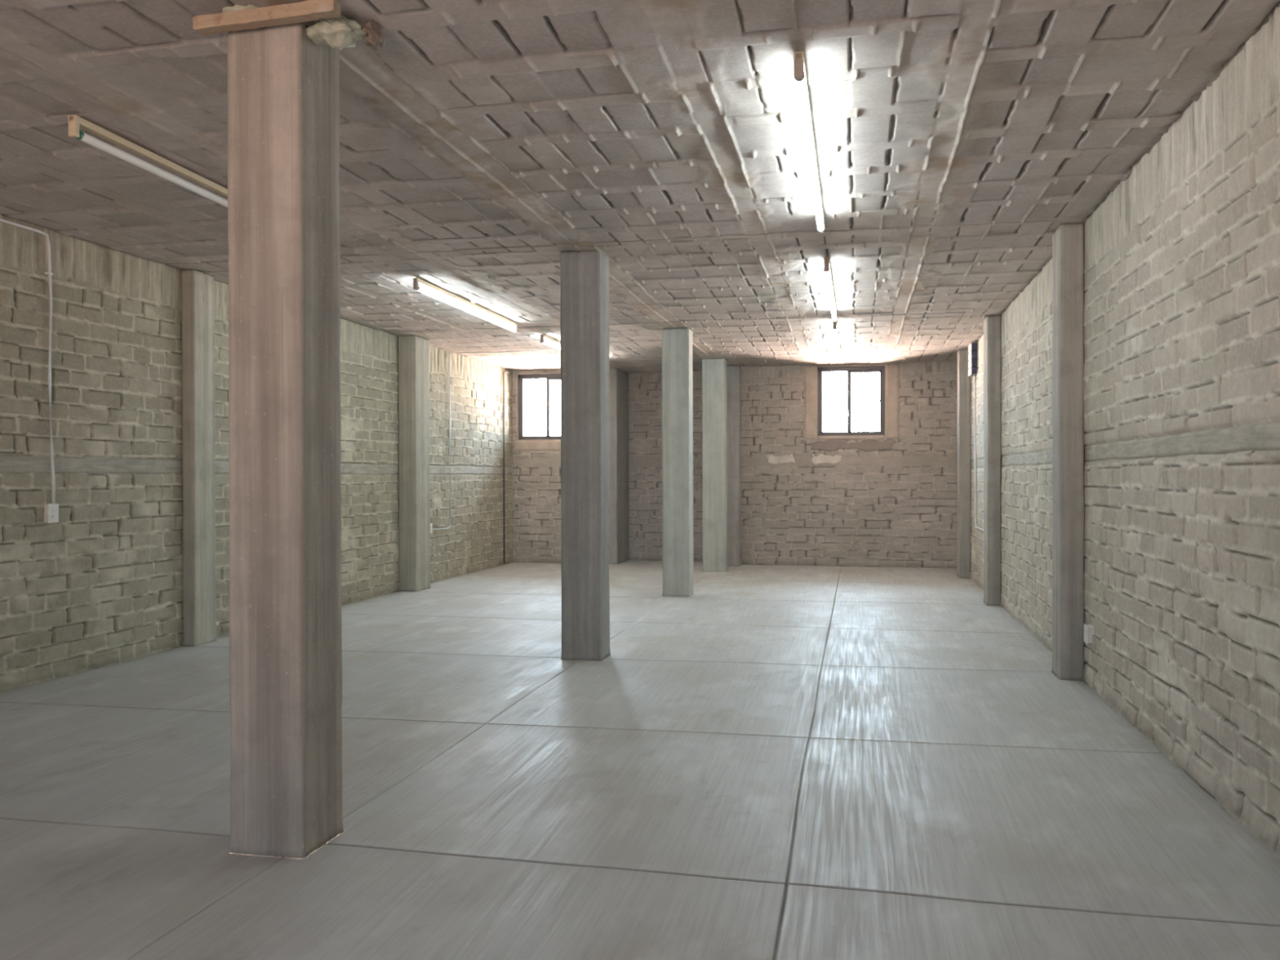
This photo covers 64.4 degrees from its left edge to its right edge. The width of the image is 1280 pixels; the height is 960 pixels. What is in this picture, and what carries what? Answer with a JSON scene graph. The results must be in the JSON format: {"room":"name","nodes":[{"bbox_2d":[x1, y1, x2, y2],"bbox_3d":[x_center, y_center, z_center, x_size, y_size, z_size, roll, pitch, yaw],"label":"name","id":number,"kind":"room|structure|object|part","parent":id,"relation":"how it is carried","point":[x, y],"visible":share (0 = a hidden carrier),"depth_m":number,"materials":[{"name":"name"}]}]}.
{"room":"empty basement","nodes":[
{"label":"empty basement","id":0,"kind":"room"},
{"bbox_2d":[0,214,531,692],"bbox_3d":[-3.605,-0.194,6.892,0.222,2.946,18.180,0,0,12],"label":"wall","id":1,"kind":"structure","parent":0,"point":[100,585],"depth_m":6.98,"materials":[{"name":"brick"}]},
{"bbox_2d":[0,217,54,503],"bbox_3d":[-3.854,-0.678,5.211,0.030,1.670,2.194,0,0,12],"label":"conduit","id":2,"kind":"object","parent":1,"relation":"attached to","point":[49,273],"visible":1,"depth_m":6.25,"materials":[{"name":"plastic"}]},
{"bbox_2d":[44,503,58,523],"bbox_3d":[-3.638,0.205,6.269,0.058,0.116,0.084,0,0,12],"label":"light switch","id":3,"kind":"object","parent":1,"relation":"attached to","point":[51,513],"visible":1,"depth_m":6.25,"materials":[{"name":"white plastic"}]},
{"bbox_2d":[430,523,432,533],"bbox_3d":[-2.456,0.562,11.814,0.058,0.118,0.098,0,0,12],"label":"wall socket","id":4,"kind":"object","parent":1,"relation":"attached to","point":[431,524],"visible":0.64,"depth_m":11.83,"materials":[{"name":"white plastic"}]},
{"bbox_2d":[432,353,450,529],"bbox_3d":[-2.377,-0.473,12.126,0.018,2.137,0.574,0,0,12],"label":"conduit","id":5,"kind":"object","parent":1,"relation":"attached to","point":[449,353],"visible":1,"depth_m":12.39,"materials":[{"name":"plastic"}]},
{"bbox_2d":[502,370,512,563],"bbox_3d":[-1.880,-0.184,14.469,0.020,2.714,0.340,0,0,12],"label":"conduit","id":6,"kind":"object","parent":1,"relation":"attached to","point":[504,371],"visible":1,"depth_m":14.30,"materials":[{"name":"grey metal"}]},
{"bbox_2d":[511,369,611,563],"bbox_3d":[-1.123,-0.197,14.580,1.513,2.796,0.053,0,0,12],"label":"wall","id":7,"kind":"structure","parent":0,"point":[536,503],"depth_m":14.65,"materials":[{"name":"brick"}]},
{"bbox_2d":[514,372,560,451],"bbox_3d":[-1.282,-0.976,14.672,1.080,1.135,0.165,0,0,12],"label":"window","id":8,"kind":"structure","parent":7,"relation":"in","point":[534,443],"depth_m":14.67,"materials":[{"name":"paint"}]},
{"bbox_3d":[-1.516,-1.044,14.695,0.433,0.862,0.018,0,0,12],"label":"sash","id":9,"kind":"part","parent":8,"relation":"part of","materials":[{"name":"glass"}]},
{"bbox_3d":[-1.117,-1.045,14.632,0.479,0.862,0.018,0,0,12],"label":"sash","id":10,"kind":"part","parent":8,"relation":"part of","materials":[{"name":"glass"}]},
{"bbox_2d":[0,560,1279,959],"bbox_3d":[-0.545,1.231,5.853,6.277,0.012,18.410,0,0,12],"label":"floor","id":11,"kind":"structure","parent":0,"point":[763,762],"depth_m":3.88,"materials":[{"name":"concrete"}]},
{"bbox_2d":[181,269,216,646],"bbox_3d":[-3.301,-0.159,7.613,0.128,2.775,0.270,0,0,12],"label":"pilaster","id":12,"kind":"object","parent":11,"relation":"on","point":[197,287],"visible":1,"depth_m":7.53,"materials":[{"name":"grey concrete"}]},
{"bbox_2d":[222,4,386,858],"bbox_3d":[-1.117,-0.163,3.423,0.510,2.808,0.364,0,0,12],"label":"concrete column","id":13,"kind":"structure","parent":11,"relation":"on","point":[284,237],"depth_m":3.35,"materials":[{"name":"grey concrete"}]},
{"bbox_2d":[192,0,340,35],"bbox_3d":[-1.203,-1.490,3.271,0.498,0.059,0.045,0,0,12],"label":"wooden board","id":14,"kind":"object","parent":13,"relation":"attached to","point":[309,10],"visible":1,"depth_m":3.25,"materials":[{"name":"brown wood"}]},
{"bbox_2d":[398,335,431,591],"bbox_3d":[-2.485,-0.176,11.199,0.225,2.775,0.383,0,0,12],"label":"pilaster","id":15,"kind":"object","parent":11,"relation":"on","point":[414,493],"visible":1,"depth_m":11.03,"materials":[{"name":"grey concrete"}]},
{"bbox_2d":[560,249,610,661],"bbox_3d":[-0.375,-0.163,7.011,0.295,2.775,0.287,0,0,12],"label":"concrete column","id":16,"kind":"structure","parent":11,"relation":"on","point":[584,275],"depth_m":6.88,"materials":[{"name":"grey concrete"}]},
{"bbox_2d":[608,368,629,564],"bbox_3d":[-0.324,-0.196,14.779,0.177,2.775,0.790,0,0,12],"label":"pilaster","id":17,"kind":"object","parent":11,"relation":"on","point":[619,540],"visible":0.89,"depth_m":14.52,"materials":[{"name":"grey concrete"}]},
{"bbox_2d":[662,328,693,596],"bbox_3d":[0.398,-0.180,10.655,0.298,2.775,0.287,0,0,12],"label":"concrete column","id":18,"kind":"structure","parent":11,"relation":"on","point":[677,344],"depth_m":10.53,"materials":[{"name":"grey concrete"}]},
{"bbox_2d":[702,358,727,572],"bbox_3d":[0.985,-0.193,13.341,0.308,2.775,0.290,0,0,12],"label":"concrete column","id":19,"kind":"structure","parent":11,"relation":"on","point":[714,371],"depth_m":13.22,"materials":[{"name":"grey concrete"}]},
{"bbox_2d":[726,364,741,566],"bbox_3d":[1.348,-0.198,14.422,0.221,2.775,0.789,0,0,12],"label":"pilaster","id":20,"kind":"object","parent":11,"relation":"on","point":[733,381],"visible":0.62,"depth_m":14.04,"materials":[{"name":"grey concrete"}]},
{"bbox_2d":[956,348,971,578],"bbox_3d":[3.957,-0.195,12.420,0.152,2.775,0.288,0,0,12],"label":"pilaster","id":21,"kind":"object","parent":11,"relation":"on","point":[963,380],"visible":0.94,"depth_m":12.29,"materials":[{"name":"grey concrete"}]},
{"bbox_2d":[983,315,1001,605],"bbox_3d":[3.412,-0.183,9.846,0.147,2.775,0.272,0,0,12],"label":"pilaster","id":22,"kind":"object","parent":11,"relation":"on","point":[992,324],"visible":1,"depth_m":9.72,"materials":[{"name":"grey concrete"}]},
{"bbox_2d":[1051,223,1084,680],"bbox_3d":[2.651,-0.167,6.304,0.158,2.775,0.278,0,0,12],"label":"pilaster","id":23,"kind":"object","parent":11,"relation":"on","point":[1068,240],"visible":1,"depth_m":6.18,"materials":[{"name":"grey concrete"}]},
{"bbox_2d":[0,0,1279,373],"bbox_3d":[-0.495,-1.556,6.131,6.327,0.064,17.840,0,0,12],"label":"ceiling","id":24,"kind":"structure","parent":0,"point":[485,142],"depth_m":4.72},
{"bbox_2d":[67,115,227,207],"bbox_3d":[-2.169,-1.484,5.424,0.040,0.088,2.402,0,0,10],"label":"lamp","id":25,"kind":"object","parent":24,"relation":"attached to","point":[75,122],"visible":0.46,"depth_m":4.67,"materials":[{"name":"white plastic"}]},
{"bbox_2d":[413,277,517,333],"bbox_3d":[-1.472,-1.500,8.915,0.041,0.088,2.400,0,0,11],"label":"lamp","id":26,"kind":"object","parent":24,"relation":"attached to","point":[416,282],"visible":1,"depth_m":8.64,"materials":[{"name":"white plastic"}]},
{"bbox_2d":[453,349,558,353],"bbox_3d":[-1.529,-1.552,12.271,1.501,0.013,0.074,0,0,12],"label":"cable","id":27,"kind":"object","parent":24,"relation":"attached to","point":[545,349],"visible":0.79,"depth_m":12.31,"materials":[{"name":"plastic"}]},
{"bbox_2d":[540,334,560,350],"bbox_3d":[-0.794,-1.514,12.023,0.040,0.088,2.400,0,0,12],"label":"lamp","id":28,"kind":"object","parent":24,"relation":"attached to","point":[542,336],"visible":0.48,"depth_m":11.10,"materials":[{"name":"white plastic"}]},
{"bbox_2d":[793,51,824,233],"bbox_3d":[0.815,-1.488,4.799,0.040,0.088,2.400,0,0,12],"label":"lamp","id":29,"kind":"object","parent":24,"relation":"attached to","point":[800,73],"visible":1,"depth_m":4.25,"materials":[{"name":"white plastic"}]},
{"bbox_2d":[823,258,836,321],"bbox_3d":[1.552,-1.504,8.251,0.042,0.088,2.400,0,0,12],"label":"lamp","id":30,"kind":"object","parent":24,"relation":"attached to","point":[827,268],"visible":1,"depth_m":7.81,"materials":[{"name":"white plastic"}]},
{"bbox_2d":[832,321,839,357],"bbox_3d":[2.148,-1.517,11.089,0.041,0.088,2.400,0,0,12],"label":"lamp","id":31,"kind":"object","parent":24,"relation":"attached to","point":[835,324],"visible":0.88,"depth_m":10.64,"materials":[{"name":"white plastic"}]},
{"bbox_2d":[628,371,702,560],"bbox_3d":[0.586,-0.202,14.992,1.900,2.796,0.055,0,0,12],"label":"wall","id":32,"kind":"structure","parent":0,"point":[645,389],"depth_m":15.08,"materials":[{"name":"brick"}]},
{"bbox_2d":[741,360,957,568],"bbox_3d":[2.818,-0.203,13.964,3.054,2.796,0.055,0,0,12],"label":"wall","id":33,"kind":"structure","parent":0,"point":[855,507],"depth_m":13.95,"materials":[{"name":"brick"}]},
{"bbox_2d":[800,363,902,451],"bbox_3d":[2.901,-0.991,14.006,1.360,1.201,0.166,0,0,12],"label":"window","id":34,"kind":"structure","parent":33,"relation":"in","point":[889,372],"depth_m":13.95,"materials":[{"name":"paint"}]},
{"bbox_3d":[2.696,-1.074,14.022,0.424,0.869,0.018,0,0,12],"label":"sash","id":35,"kind":"part","parent":34,"relation":"part of","materials":[{"name":"glass"}]},
{"bbox_3d":[2.903,-1.084,13.992,0.901,0.947,0.050,0,0,12],"label":"frame","id":36,"kind":"part","parent":34,"relation":"part of","materials":[{"name":"metal"}]},
{"bbox_3d":[3.087,-1.075,13.961,0.469,0.869,0.018,0,0,12],"label":"sash","id":37,"kind":"part","parent":34,"relation":"part of","materials":[{"name":"glass"}]},
{"bbox_2d":[969,6,1279,861],"bbox_3d":[2.659,-0.202,5.557,0.222,2.946,18.180,0,0,12],"label":"wall","id":38,"kind":"structure","parent":0,"point":[1181,311],"depth_m":4.34,"materials":[{"name":"brick"}]},
{"bbox_2d":[968,342,977,376],"bbox_3d":[3.858,-1.390,11.758,0.088,0.357,0.300,0,0,12],"label":"box","id":39,"kind":"object","parent":38,"relation":"attached to","point":[973,347],"visible":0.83,"depth_m":11.62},
{"bbox_2d":[974,374,984,531],"bbox_3d":[3.745,-0.328,11.179,0.022,1.756,1.030,0,0,12],"label":"conduit","id":40,"kind":"object","parent":38,"relation":"attached to","point":[975,523],"visible":0.88,"depth_m":11.66,"materials":[{"name":"plastic"}]},
{"bbox_2d":[1084,623,1094,644],"bbox_3d":[2.653,0.907,5.993,0.058,0.106,0.098,0,0,12],"label":"wall socket","id":41,"kind":"object","parent":38,"relation":"attached to","point":[1089,632],"visible":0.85,"depth_m":5.95,"materials":[{"name":"white plastic"}]},
{"bbox_3d":[2.631,0.907,5.998,0.006,0.106,0.098,0,0,12],"label":"plate","id":42,"kind":"part","parent":41,"relation":"part of","materials":[{"name":"white plastic"}]}
]}

